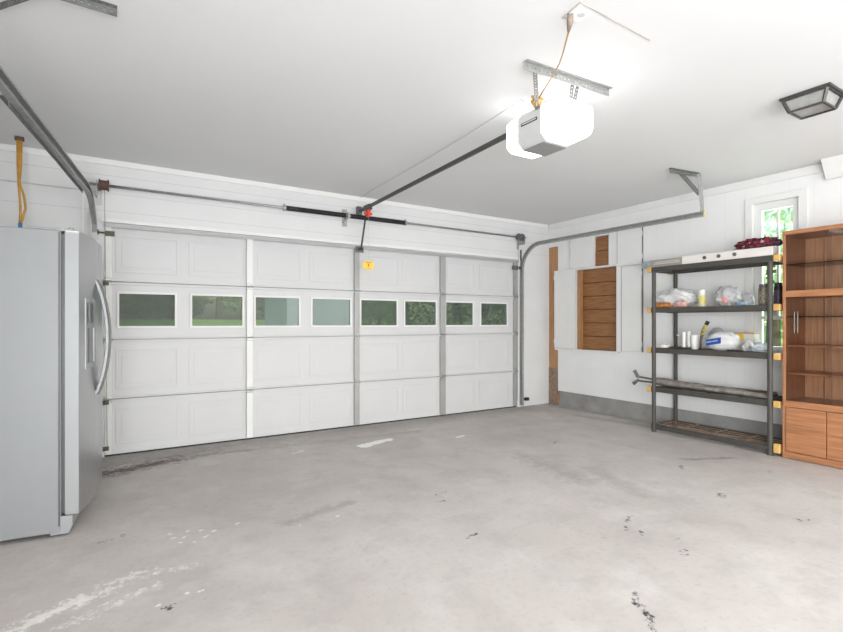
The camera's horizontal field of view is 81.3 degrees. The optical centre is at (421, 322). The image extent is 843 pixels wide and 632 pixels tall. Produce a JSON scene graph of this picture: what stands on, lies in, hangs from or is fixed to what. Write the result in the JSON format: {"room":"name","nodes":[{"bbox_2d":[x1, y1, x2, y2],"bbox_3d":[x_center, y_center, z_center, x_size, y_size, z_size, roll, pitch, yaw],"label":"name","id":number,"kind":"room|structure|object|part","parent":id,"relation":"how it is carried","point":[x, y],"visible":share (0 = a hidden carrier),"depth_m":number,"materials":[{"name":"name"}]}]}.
{"room":"garage","nodes":[
{"label":"garage","id":0,"kind":"room"},
{"bbox_2d":[0,150,548,456],"bbox_3d":[-0.907,0.363,5.830,6.940,3.730,0.150,0,0,-32],"label":"wall","id":1,"kind":"structure","parent":0,"point":[47,206],"depth_m":5.19,"materials":[{"name":"white paint"}]},
{"bbox_2d":[0,179,77,188],"bbox_3d":[-3.355,-1.195,4.201,0.752,0.020,0.018,0,0,-32],"label":"cable","id":2,"kind":"object","parent":1,"relation":"attached to","point":[57,186],"visible":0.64,"depth_m":4.24,"materials":[{"name":"grey plastic"}]},
{"bbox_2d":[82,191,83,232],"bbox_3d":[-3.037,0.018,4.403,0.015,2.420,0.012,0,0,-32],"label":"trim","id":3,"kind":"structure","parent":1,"relation":"attached to","point":[83,191],"depth_m":4.40,"materials":[{"name":"white paint"}]},
{"bbox_2d":[0,143,547,227],"bbox_3d":[-0.872,-1.474,5.754,6.620,0.054,0.016,0,0,-32],"label":"trim","id":4,"kind":"structure","parent":1,"relation":"attached to","point":[6,147],"depth_m":5.15,"materials":[{"name":"white paint"}]},
{"bbox_2d":[89,179,525,406],"bbox_3d":[-0.730,-0.100,5.763,5.270,2.455,0.152,0,0,-32],"label":"shaft","id":5,"kind":"object","parent":1,"relation":"attached to","point":[104,185],"visible":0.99,"depth_m":5.38,"materials":[{"name":"metal"}]},
{"bbox_2d":[97,223,520,456],"bbox_3d":[-0.762,0.157,5.823,5.149,2.142,0.155,0,0,-32],"label":"door","id":6,"kind":"structure","parent":1,"relation":"in","point":[172,382],"depth_m":5.38,"materials":[{"name":"paint"}]},
{"bbox_3d":[-2.628,-0.123,4.711,0.483,0.322,0.004,0,0,-32],"label":"pane","id":7,"kind":"part","parent":6,"relation":"part of","materials":[{"name":"clear glass"}]},
{"bbox_2d":[100,218,518,259],"bbox_3d":[-0.749,-0.940,5.822,5.120,0.035,0.030,0,0,-32],"label":"trim","id":8,"kind":"structure","parent":1,"relation":"attached to","point":[119,221],"depth_m":5.35,"materials":[{"name":"white paint"}]},
{"bbox_2d":[517,260,519,406],"bbox_3d":[1.423,0.153,7.186,0.050,2.150,0.020,0,0,-32],"label":"trim","id":9,"kind":"structure","parent":1,"relation":"attached to","point":[518,264],"depth_m":7.17,"materials":[{"name":"white paint"}]},
{"bbox_2d":[0,403,842,631],"bbox_3d":[1.517,1.288,1.950,6.940,0.120,9.300,0,0,-32],"label":"floor","id":10,"kind":"structure","parent":0,"point":[547,517],"depth_m":2.82,"materials":[{"name":"concrete"}]},
{"bbox_2d":[0,226,111,540],"bbox_3d":[-2.468,0.336,3.130,0.838,1.784,0.908,0,0,-26],"label":"refrigerator","id":11,"kind":"object","parent":10,"relation":"on","point":[53,298],"visible":1,"depth_m":2.80,"materials":[{"name":"grey metal"}]},
{"bbox_3d":[-2.025,0.287,2.844,0.066,1.625,0.004,0,0,-26],"label":"door","id":12,"kind":"part","parent":11,"relation":"part of","materials":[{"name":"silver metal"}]},
{"bbox_3d":[-2.094,0.286,3.029,0.106,1.648,0.390,0,0,-26],"label":"freezer door","id":13,"kind":"part","parent":11,"relation":"part of","materials":[{"name":"silver metal"}]},
{"bbox_3d":[-2.292,0.286,3.437,0.107,1.648,0.505,0,0,-26],"label":"fridge door","id":14,"kind":"part","parent":11,"relation":"part of","materials":[{"name":"silver metal"}]},
{"bbox_3d":[-2.089,0.093,3.204,0.088,0.756,0.034,0,0,-26],"label":"handle","id":15,"kind":"part","parent":11,"relation":"part of","materials":[{"name":"metal"}]},
{"bbox_3d":[-2.125,0.093,3.282,0.088,0.756,0.034,0,0,-26],"label":"handle","id":16,"kind":"part","parent":11,"relation":"part of","materials":[{"name":"metal"}]},
{"bbox_2d":[549,247,558,404],"bbox_3d":[2.040,0.039,7.471,0.097,2.378,0.184,0,0,-32],"label":"post","id":17,"kind":"object","parent":10,"relation":"on","point":[553,252],"visible":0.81,"depth_m":7.47,"materials":[{"name":"brown wood"}]},
{"bbox_2d":[642,246,782,455],"bbox_3d":[3.097,0.256,5.201,0.475,1.943,1.400,0,0,-32],"label":"shelving unit","id":18,"kind":"object","parent":10,"relation":"on","point":[772,400],"depth_m":5.04,"materials":[{"name":"grey metal"}]},
{"bbox_3d":[2.627,0.328,5.550,0.048,1.800,0.048,0,0,-32],"label":"post","id":19,"kind":"part","parent":18,"relation":"part of","materials":[{"name":"grey plastic"}]},
{"bbox_2d":[657,344,669,347],"bbox_3d":[2.735,0.260,5.546,0.138,0.044,0.117,0,0,-32],"label":"rag","id":20,"kind":"object","parent":18,"relation":"on","point":[658,345],"visible":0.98,"depth_m":5.51,"materials":[{"name":"fabric"}]},
{"bbox_3d":[2.989,0.328,5.777,0.048,1.800,0.048,0,0,-32],"label":"post","id":21,"kind":"part","parent":18,"relation":"part of","materials":[{"name":"grey plastic"}]},
{"bbox_2d":[656,287,697,307],"bbox_3d":[2.868,-0.290,5.539,0.311,0.234,0.479,0,0,-32],"label":"bag","id":22,"kind":"object","parent":18,"relation":"on","point":[674,297],"visible":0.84,"depth_m":5.43,"materials":[{"name":"white plastic"}]},
{"bbox_2d":[672,346,691,348],"bbox_3d":[2.899,0.273,5.438,0.230,0.020,0.230,0,0,-32],"label":"dish","id":23,"kind":"object","parent":18,"relation":"on","point":[674,347],"visible":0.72,"depth_m":5.36,"materials":[{"name":"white ceramic"}]},
{"bbox_2d":[682,332,685,346],"bbox_3d":[2.887,0.180,5.400,0.034,0.184,0.034,0,0,-32],"label":"candle","id":24,"kind":"object","parent":23,"relation":"on","point":[683,333],"visible":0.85,"depth_m":5.39,"materials":[{"name":"white wax"}]},
{"bbox_2d":[687,331,690,346],"bbox_3d":[2.928,0.175,5.373,0.034,0.194,0.034,0,0,-32],"label":"candle","id":25,"kind":"object","parent":23,"relation":"on","point":[688,332],"visible":0.94,"depth_m":5.36,"materials":[{"name":"white wax"}]},
{"bbox_2d":[691,335,698,348],"bbox_3d":[2.945,0.205,5.289,0.083,0.154,0.083,0,0,-32],"label":"cup","id":26,"kind":"object","parent":18,"relation":"on","point":[694,338],"visible":0.98,"depth_m":5.26,"materials":[{"name":"white plastic"}]},
{"bbox_2d":[698,290,705,306],"bbox_3d":[2.996,-0.263,5.245,0.074,0.181,0.074,0,0,-32],"label":"jar","id":27,"kind":"object","parent":18,"relation":"on","point":[701,295],"visible":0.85,"depth_m":5.21,"materials":[{"name":"yellow plastic"}]},
{"bbox_2d":[699,321,709,349],"bbox_3d":[2.971,0.129,5.153,0.039,0.306,0.104,0,0,-32],"label":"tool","id":28,"kind":"object","parent":18,"relation":"on","point":[706,324],"visible":1,"depth_m":5.16,"materials":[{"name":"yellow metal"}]},
{"bbox_2d":[632,370,777,398],"bbox_3d":[2.946,0.652,5.304,0.261,0.186,1.474,0,0,-32],"label":"camp chair","id":29,"kind":"object","parent":18,"relation":"on","point":[659,381],"visible":0.96,"depth_m":5.11,"materials":[{"name":"grey fabric"}]},
{"bbox_3d":[2.938,-0.673,5.140,0.100,0.085,1.335,0,0,-32],"label":"light strip","id":30,"kind":"part","parent":18,"relation":"part of","materials":[{"name":"white metal"}]},
{"bbox_2d":[708,328,724,335],"bbox_3d":[3.199,0.165,5.296,0.099,0.234,0.217,0,0,-32],"label":"sack","id":31,"kind":"object","parent":18,"relation":"on","point":[713,330],"visible":0.27,"depth_m":5.30,"materials":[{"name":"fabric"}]},
{"bbox_3d":[3.115,-0.603,5.172,0.435,0.054,1.220,0,0,-32],"label":"shelf","id":32,"kind":"part","parent":18,"relation":"part of","materials":[{"name":"grey plastic"}]},
{"bbox_3d":[3.115,-0.145,5.172,0.435,0.054,1.220,0,0,-32],"label":"shelf","id":33,"kind":"part","parent":18,"relation":"part of","materials":[{"name":"grey plastic"}]},
{"bbox_3d":[3.115,0.310,5.172,0.435,0.054,1.220,0,0,-32],"label":"shelf","id":34,"kind":"part","parent":18,"relation":"part of","materials":[{"name":"grey plastic"}]},
{"bbox_3d":[3.115,0.750,5.172,0.435,0.054,1.220,0,0,-32],"label":"shelf","id":35,"kind":"part","parent":18,"relation":"part of","materials":[{"name":"grey plastic"}]},
{"bbox_3d":[3.115,1.170,5.172,0.435,0.054,1.220,0,0,-32],"label":"shelf","id":36,"kind":"part","parent":18,"relation":"part of","materials":[{"name":"grey plastic"}]},
{"bbox_2d":[706,331,739,350],"bbox_3d":[3.113,0.184,5.073,0.209,0.196,0.311,0,0,-32],"label":"bag","id":37,"kind":"object","parent":18,"relation":"on","point":[720,340],"visible":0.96,"depth_m":5.00,"materials":[{"name":"white plastic"}]},
{"bbox_2d":[714,285,741,305],"bbox_3d":[3.147,-0.281,5.057,0.262,0.218,0.252,0,0,-32],"label":"plastic bag","id":38,"kind":"object","parent":18,"relation":"on","point":[727,295],"visible":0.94,"depth_m":4.99,"materials":[{"name":"plastic"}]},
{"bbox_2d":[735,293,754,304],"bbox_3d":[3.223,-0.239,4.877,0.205,0.132,0.110,0,0,-32],"label":"clear bag","id":39,"kind":"object","parent":18,"relation":"on","point":[747,299],"visible":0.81,"depth_m":4.86,"materials":[{"name":"clear plastic"}]},
{"bbox_3d":[3.152,-0.188,4.835,0.040,0.030,0.100,0,0,-32],"label":"blue lid","id":40,"kind":"part","parent":39,"relation":"part of","materials":[{"name":"blue plastic"}]},
{"bbox_2d":[733,332,759,349],"bbox_3d":[3.347,0.190,5.069,0.120,0.185,0.220,0,0,-32],"label":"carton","id":41,"kind":"object","parent":18,"relation":"on","point":[753,336],"visible":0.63,"depth_m":5.02,"materials":[{"name":"beige cardboard"}]},
{"bbox_3d":[3.347,0.105,5.069,0.120,0.014,0.220,0,0,-32],"label":"lid","id":42,"kind":"part","parent":41,"relation":"part of","materials":[{"name":"beige cardboard"}]},
{"bbox_2d":[742,339,753,350],"bbox_3d":[3.265,0.220,4.898,0.145,0.125,0.110,0,0,-32],"label":"tissue wad","id":43,"kind":"object","parent":18,"relation":"on","point":[747,344],"visible":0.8,"depth_m":4.87,"materials":[{"name":"white paper"}]},
{"bbox_2d":[746,342,766,351],"bbox_3d":[3.280,0.231,4.743,0.226,0.103,0.192,0,0,-32],"label":"clear bag","id":44,"kind":"object","parent":18,"relation":"on","point":[759,346],"visible":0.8,"depth_m":4.70,"materials":[{"name":"blue"}]},
{"bbox_2d":[733,236,781,249],"bbox_3d":[3.216,-0.770,4.704,0.178,0.106,0.458,0,0,-32],"label":"folded cloth","id":45,"kind":"object","parent":18,"relation":"on","point":[764,241],"visible":0.88,"depth_m":4.66,"materials":[{"name":"red fabric"}]},
{"bbox_2d":[773,239,782,245],"bbox_3d":[3.310,-0.751,4.562,0.099,0.068,0.075,0,0,-32],"label":"fabric bundle","id":46,"kind":"object","parent":45,"relation":"on","point":[778,243],"visible":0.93,"depth_m":4.54,"materials":[{"name":"fabric"}]},
{"bbox_2d":[758,284,766,304],"bbox_3d":[3.294,-0.273,4.729,0.086,0.201,0.086,0,0,-32],"label":"spray can","id":47,"kind":"object","parent":18,"relation":"on","point":[762,290],"visible":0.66,"depth_m":4.70,"materials":[{"name":"beige metal"}]},
{"bbox_3d":[3.242,0.328,4.567,0.048,1.800,0.048,0,0,-32],"label":"post","id":48,"kind":"part","parent":18,"relation":"part of","materials":[{"name":"grey plastic"}]},
{"bbox_2d":[774,282,782,304],"bbox_3d":[3.398,-0.278,4.676,0.074,0.211,0.074,0,0,-32],"label":"spray can","id":49,"kind":"object","parent":18,"relation":"on","point":[778,288],"visible":0.86,"depth_m":4.65,"materials":[{"name":"black metal"}]},
{"bbox_2d":[782,223,842,468],"bbox_3d":[3.727,0.197,4.189,0.438,2.062,0.955,0,0,-32],"label":"display cabinet","id":50,"kind":"object","parent":10,"relation":"on","point":[812,257],"visible":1,"depth_m":4.48,"materials":[{"name":"orange wood"}]},
{"bbox_3d":[3.484,0.215,4.587,0.430,2.025,0.022,0,0,-32],"label":"panel","id":51,"kind":"part","parent":50,"relation":"part of","materials":[{"name":"orange wood"}]},
{"bbox_3d":[3.397,0.962,4.340,0.018,0.400,0.297,0,0,-32],"label":"cabinet door","id":52,"kind":"part","parent":50,"relation":"part of","materials":[{"name":"orange wood"}]},
{"bbox_3d":[3.718,-0.263,4.196,0.422,0.058,0.932,0,0,-32],"label":"rail","id":53,"kind":"part","parent":50,"relation":"part of","materials":[{"name":"orange wood"}]},
{"bbox_3d":[3.718,0.731,4.196,0.422,0.055,0.932,0,0,-32],"label":"rail","id":54,"kind":"part","parent":50,"relation":"part of","materials":[{"name":"orange wood"}]},
{"bbox_2d":[787,370,842,377],"bbox_3d":[3.740,0.457,4.197,0.383,0.018,0.910,0,0,-32],"label":"shelf","id":55,"kind":"object","parent":50,"relation":"attached to","point":[821,373],"depth_m":4.44,"materials":[{"name":"orange wood"}]},
{"bbox_2d":[787,344,842,348],"bbox_3d":[3.740,0.207,4.197,0.383,0.018,0.910,0,0,-32],"label":"shelf","id":56,"kind":"object","parent":50,"relation":"attached to","point":[789,346],"depth_m":4.45,"materials":[{"name":"orange wood"}]},
{"bbox_2d":[787,260,842,267],"bbox_3d":[3.740,-0.530,4.197,0.383,0.007,0.910,0,0,-32],"label":"glass shelf","id":57,"kind":"object","parent":50,"relation":"attached to","point":[835,263],"depth_m":4.47,"materials":[{"name":"clear glass"}]},
{"bbox_2d":[791,316,842,317],"bbox_3d":[3.740,-0.056,4.197,0.383,0.007,0.910,0,0,-32],"label":"glass shelf","id":58,"kind":"object","parent":50,"relation":"attached to","point":[791,316],"depth_m":4.45,"materials":[{"name":"clear glass"}]},
{"bbox_3d":[3.909,0.191,4.303,0.010,1.975,0.911,0,0,-32],"label":"panel","id":59,"kind":"part","parent":50,"relation":"part of","materials":[{"name":"brown wood"}]},
{"bbox_3d":[3.646,0.234,3.963,0.004,0.933,0.612,0,0,-32],"label":"glass door","id":60,"kind":"part","parent":50,"relation":"part of","materials":[{"name":"clear glass"}]},
{"bbox_3d":[3.646,-0.545,3.963,0.004,0.502,0.612,0,0,-32],"label":"glass door","id":61,"kind":"part","parent":50,"relation":"part of","materials":[{"name":"clear glass"}]},
{"bbox_3d":[3.558,0.962,4.083,0.018,0.400,0.297,0,0,-32],"label":"cabinet door","id":62,"kind":"part","parent":50,"relation":"part of","materials":[{"name":"orange wood"}]},
{"bbox_2d":[0,0,842,224],"bbox_3d":[1.517,-1.562,1.950,6.940,0.120,9.300,0,0,-32],"label":"ceiling","id":63,"kind":"structure","parent":0,"point":[346,97],"depth_m":3.19,"materials":[{"name":"white paint"}]},
{"bbox_2d":[14,136,26,227],"bbox_3d":[-3.237,-1.114,3.968,0.079,0.775,0.040,0,0,-32],"label":"hanging cord","id":64,"kind":"object","parent":63,"relation":"hanging from","point":[19,140],"visible":0.94,"depth_m":3.96,"materials":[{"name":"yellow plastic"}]},
{"bbox_2d":[0,0,116,241],"bbox_3d":[-2.362,-0.153,3.224,0.611,2.702,2.722,0,0,-32],"label":"door track","id":65,"kind":"object","parent":63,"relation":"attached to","point":[11,96],"visible":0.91,"depth_m":2.66,"materials":[{"name":"metal"}]},
{"bbox_2d":[361,99,523,197],"bbox_3d":[0.001,-1.466,4.519,0.076,0.072,2.980,0,0,-28],"label":"wire","id":66,"kind":"object","parent":63,"relation":"attached to","point":[521,99],"visible":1,"depth_m":4.07,"materials":[{"name":"grey plastic"}]},
{"bbox_2d":[356,59,611,281],"bbox_3d":[0.040,-0.987,4.352,0.702,1.029,3.325,0,0,-32],"label":"garage door opener","id":67,"kind":"object","parent":63,"relation":"hanging from","point":[547,129],"visible":0.99,"depth_m":3.13,"materials":[{"name":"grey plastic"}]},
{"bbox_3d":[-0.673,-1.076,5.691,0.050,0.438,0.168,0,0,-32],"label":"door arm","id":68,"kind":"part","parent":67,"relation":"part of","materials":[{"name":"black metal"}]},
{"bbox_3d":[-0.609,-1.250,5.598,0.100,0.075,0.060,0,0,-32],"label":"release lever","id":69,"kind":"part","parent":67,"relation":"part of","materials":[{"name":"red plastic"}]},
{"bbox_3d":[-0.603,-0.842,5.599,0.004,0.740,0.009,0,0,-43],"label":"release cord","id":70,"kind":"part","parent":67,"relation":"part of","materials":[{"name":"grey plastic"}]},
{"bbox_3d":[-0.031,-1.351,4.673,0.026,0.101,2.701,0,0,-32],"label":"rail","id":71,"kind":"part","parent":67,"relation":"part of","materials":[{"name":"black metal"}]},
{"bbox_3d":[0.826,-1.165,3.293,0.210,0.005,0.190,0,0,-32],"label":"control panel","id":72,"kind":"part","parent":67,"relation":"part of","materials":[{"name":"grey plastic"}]},
{"bbox_2d":[566,6,591,21],"bbox_3d":[0.763,-1.496,2.384,0.090,0.011,0.085,0,0,-32],"label":"outlet","id":73,"kind":"object","parent":63,"relation":"attached to","point":[580,13],"visible":0.96,"depth_m":2.37,"materials":[{"name":"white plastic"}]},
{"bbox_2d":[531,13,573,107],"bbox_3d":[0.742,-1.436,2.760,0.084,0.132,0.802,0,0,-1],"label":"power cord","id":74,"kind":"object","parent":73,"relation":"attached to","point":[570,16],"visible":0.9,"depth_m":2.65,"materials":[{"name":"yellow plastic"}]},
{"bbox_2d":[577,12,584,16],"bbox_3d":[0.773,-1.492,2.376,0.036,0.004,0.036,0,0,-32],"label":"socket","id":75,"kind":"object","parent":73,"relation":"attached to","point":[579,14],"depth_m":2.37,"materials":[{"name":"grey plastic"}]},
{"bbox_2d":[562,2,649,40],"bbox_3d":[0.946,-1.500,2.500,0.566,0.003,0.131,0,0,-32],"label":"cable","id":76,"kind":"structure","parent":63,"relation":"attached to","point":[579,2],"depth_m":2.41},
{"bbox_2d":[520,168,705,405],"bbox_3d":[1.960,-0.154,5.958,0.522,2.703,2.668,0,0,-32],"label":"door track","id":77,"kind":"object","parent":63,"relation":"attached to","point":[683,173],"visible":1,"depth_m":6.02,"materials":[{"name":"metal"}]},
{"bbox_2d":[779,82,842,119],"bbox_3d":[2.579,-1.449,3.241,0.262,0.106,0.280,0,0,-32],"label":"ceiling lamp","id":78,"kind":"object","parent":63,"relation":"attached to","point":[827,97],"visible":1,"depth_m":3.19,"materials":[{"name":"brown metal"}]},
{"bbox_3d":[2.579,-1.493,3.241,0.260,0.018,0.280,0,0,-32],"label":"plate","id":79,"kind":"part","parent":78,"relation":"part of","materials":[{"name":"grey metal"}]},
{"bbox_3d":[2.579,-1.445,3.241,0.228,0.078,0.228,0,0,-32],"label":"lamp shade","id":80,"kind":"part","parent":78,"relation":"part of","materials":[{"name":"clear glass"}]},
{"bbox_2d":[192,320,782,342],"bbox_3d":[-9.828,0.639,34.599,80.000,1.511,50.000,0,0,-32],"label":"lawn","id":81,"kind":"structure","parent":0,"point":[194,322],"depth_m":15.85,"materials":[{"name":"green plant"}]},
{"bbox_2d":[192,296,205,317],"bbox_3d":[-13.715,-2.792,26.674,4.256,6.301,4.312,0,0,2],"label":"shrub","id":82,"kind":"object","parent":81,"relation":"on","point":[195,302],"visible":0.02,"depth_m":27.29,"materials":[{"name":"green plant"}]},
{"bbox_2d":[193,296,241,319],"bbox_3d":[-9.331,-2.069,22.761,2.920,4.336,2.516,0,0,-16],"label":"tree","id":83,"kind":"object","parent":81,"relation":"on","point":[218,314],"visible":0.06,"depth_m":22.74,"materials":[{"name":"green plant"}]},
{"bbox_2d":[221,296,239,312],"bbox_3d":[-10.455,-2.900,28.683,3.575,6.162,4.149,0,0,18],"label":"shrub","id":84,"kind":"object","parent":81,"relation":"on","point":[223,307],"visible":0.02,"depth_m":27.53,"materials":[{"name":"green plant"}]},
{"bbox_2d":[239,297,264,319],"bbox_3d":[-7.242,-1.993,24.269,3.034,4.434,2.995,0,0,-1],"label":"shrub","id":85,"kind":"object","parent":81,"relation":"on","point":[260,301],"visible":0.1,"depth_m":23.30,"materials":[{"name":"green plant"}]},
{"bbox_2d":[361,300,395,324],"bbox_3d":[-1.424,-0.679,16.417,1.905,2.830,1.642,0,0,15],"label":"shrub","id":86,"kind":"object","parent":81,"relation":"on","point":[373,308],"visible":0.3,"depth_m":15.99,"materials":[{"name":"green plant"}]},
{"bbox_2d":[405,301,434,320],"bbox_3d":[-0.617,-2.792,34.934,4.312,6.301,4.256,0,0,-26],"label":"shrub","id":87,"kind":"object","parent":81,"relation":"on","point":[406,306],"visible":0.02,"depth_m":33.84,"materials":[{"name":"green plant"}]},
{"bbox_2d":[405,301,453,324],"bbox_3d":[0.024,-0.630,17.195,1.980,2.894,1.955,0,0,30],"label":"shrub","id":88,"kind":"object","parent":81,"relation":"on","point":[418,315],"visible":0.27,"depth_m":16.66,"materials":[{"name":"green plant"}]},
{"bbox_2d":[447,302,470,324],"bbox_3d":[1.449,-0.679,18.045,1.642,2.830,1.905,0,0,-44],"label":"shrub","id":89,"kind":"object","parent":81,"relation":"on","point":[460,309],"visible":0.24,"depth_m":18.06,"materials":[{"name":"green plant"}]},
{"bbox_2d":[468,303,504,324],"bbox_3d":[2.922,-0.630,19.051,1.955,2.894,1.980,0,0,-29],"label":"shrub","id":90,"kind":"object","parent":81,"relation":"on","point":[497,316],"visible":0.3,"depth_m":18.71,"materials":[{"name":"green plant"}]},
{"bbox_2d":[549,172,842,424],"bbox_3d":[4.375,-0.244,3.736,0.100,2.515,9.000,0,0,-32],"label":"wall","id":91,"kind":"structure","parent":0,"point":[606,375],"depth_m":5.67,"materials":[{"name":"white paint"}]},
{"bbox_2d":[554,269,574,348],"bbox_3d":[2.102,-0.203,7.222,0.020,1.155,0.378,0,0,-32],"label":"wall panel","id":92,"kind":"object","parent":91,"relation":"attached to","point":[564,280],"depth_m":7.21,"materials":[{"name":"white paint"}]},
{"bbox_2d":[570,236,593,268],"bbox_3d":[2.275,-0.997,6.969,0.020,0.430,0.410,0,0,-32],"label":"wall panel","id":93,"kind":"object","parent":91,"relation":"attached to","point":[581,249],"depth_m":6.95,"materials":[{"name":"white paint"}]},
{"bbox_2d":[554,227,642,353],"bbox_3d":[2.436,-0.414,6.811,0.150,1.635,1.450,0,0,-32],"label":"wall panels","id":94,"kind":"object","parent":91,"relation":"attached to","point":[609,300],"visible":0.93,"depth_m":6.76,"materials":[{"name":"white wood"}]},
{"bbox_3d":[2.283,-0.190,7.065,0.078,1.131,0.043,0,0,-32],"label":"post","id":95,"kind":"part","parent":94,"relation":"part of","materials":[{"name":"brown wood"}]},
{"bbox_3d":[2.307,0.391,6.925,0.031,0.024,1.100,0,0,-32],"label":"sill","id":96,"kind":"part","parent":94,"relation":"part of","materials":[{"name":"white paint"}]},
{"bbox_3d":[2.489,-0.190,6.830,0.020,1.123,0.660,0,0,-32],"label":"panel","id":97,"kind":"part","parent":94,"relation":"part of","materials":[{"name":"brown wood"}]},
{"bbox_3d":[2.481,-0.987,6.715,0.020,0.398,0.236,0,0,-32],"label":"panel","id":98,"kind":"part","parent":94,"relation":"part of","materials":[{"name":"brown wood"}]},
{"bbox_3d":[2.568,-0.417,6.515,0.020,1.590,0.188,0,0,-32],"label":"frame","id":99,"kind":"part","parent":94,"relation":"part of","materials":[{"name":"white paint"}]},
{"bbox_2d":[617,227,641,265],"bbox_3d":[2.678,-0.988,6.324,0.020,0.488,0.348,0,0,-32],"label":"wall panel","id":100,"kind":"object","parent":91,"relation":"attached to","point":[629,242],"depth_m":6.31,"materials":[{"name":"white paint"}]},
{"bbox_2d":[622,265,641,351],"bbox_3d":[2.694,-0.180,6.298,0.020,1.093,0.282,0,0,-32],"label":"wall panel","id":101,"kind":"object","parent":91,"relation":"attached to","point":[631,275],"depth_m":6.28,"materials":[{"name":"white paint"}]},
{"bbox_2d":[559,391,782,443],"bbox_3d":[4.440,1.121,3.665,0.085,0.214,8.810,0,0,-32],"label":"baseboard","id":102,"kind":"structure","parent":91,"relation":"attached to","point":[635,410],"depth_m":6.02,"materials":[{"name":"grey concrete"}]},
{"bbox_2d":[549,163,823,229],"bbox_3d":[4.330,-1.459,3.696,0.018,0.084,8.980,0,0,-32],"label":"trim","id":103,"kind":"structure","parent":91,"relation":"attached to","point":[817,168],"depth_m":5.52,"materials":[{"name":"white paint"}]},
{"bbox_2d":[745,188,807,351],"bbox_3d":[3.571,-0.474,4.947,0.120,1.645,0.551,0,0,-32],"label":"window","id":104,"kind":"structure","parent":91,"relation":"in","point":[800,203],"depth_m":5.08,"materials":[{"name":"white paint"}]},
{"bbox_3d":[3.604,-0.472,4.970,0.040,1.520,0.406,0,0,-32],"label":"sash","id":105,"kind":"part","parent":104,"relation":"part of","materials":[{"name":"white paint"}]},
{"bbox_2d":[821,154,842,179],"bbox_3d":[3.782,-1.417,4.433,0.129,0.169,0.250,0,0,-32],"label":"trim","id":106,"kind":"structure","parent":91,"relation":"attached to","point":[832,166],"depth_m":4.47,"materials":[{"name":"white paint"}]},
{"bbox_3d":[0.346,1.578,18.317,100.000,0.300,100.000,0,0,-32],"label":"ground","id":107,"kind":"structure","parent":0,"visible":0},
{"bbox_2d":[265,298,348,325],"bbox_3d":[-3.000,-0.272,12.924,2.090,3.400,2.400,0,0,-32],"label":"garden shed","id":108,"kind":"object","parent":107,"relation":"on","point":[278,311],"visible":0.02,"depth_m":12.18,"materials":[{"name":"blue"}]},
{"bbox_2d":[764,206,792,346],"bbox_3d":[7.221,-1.208,10.131,3.346,5.681,3.257,0,0,-32],"label":"tree","id":109,"kind":"object","parent":107,"relation":"on","point":[777,323],"visible":0.06,"depth_m":9.87,"materials":[{"name":"green plant"}]}
]}

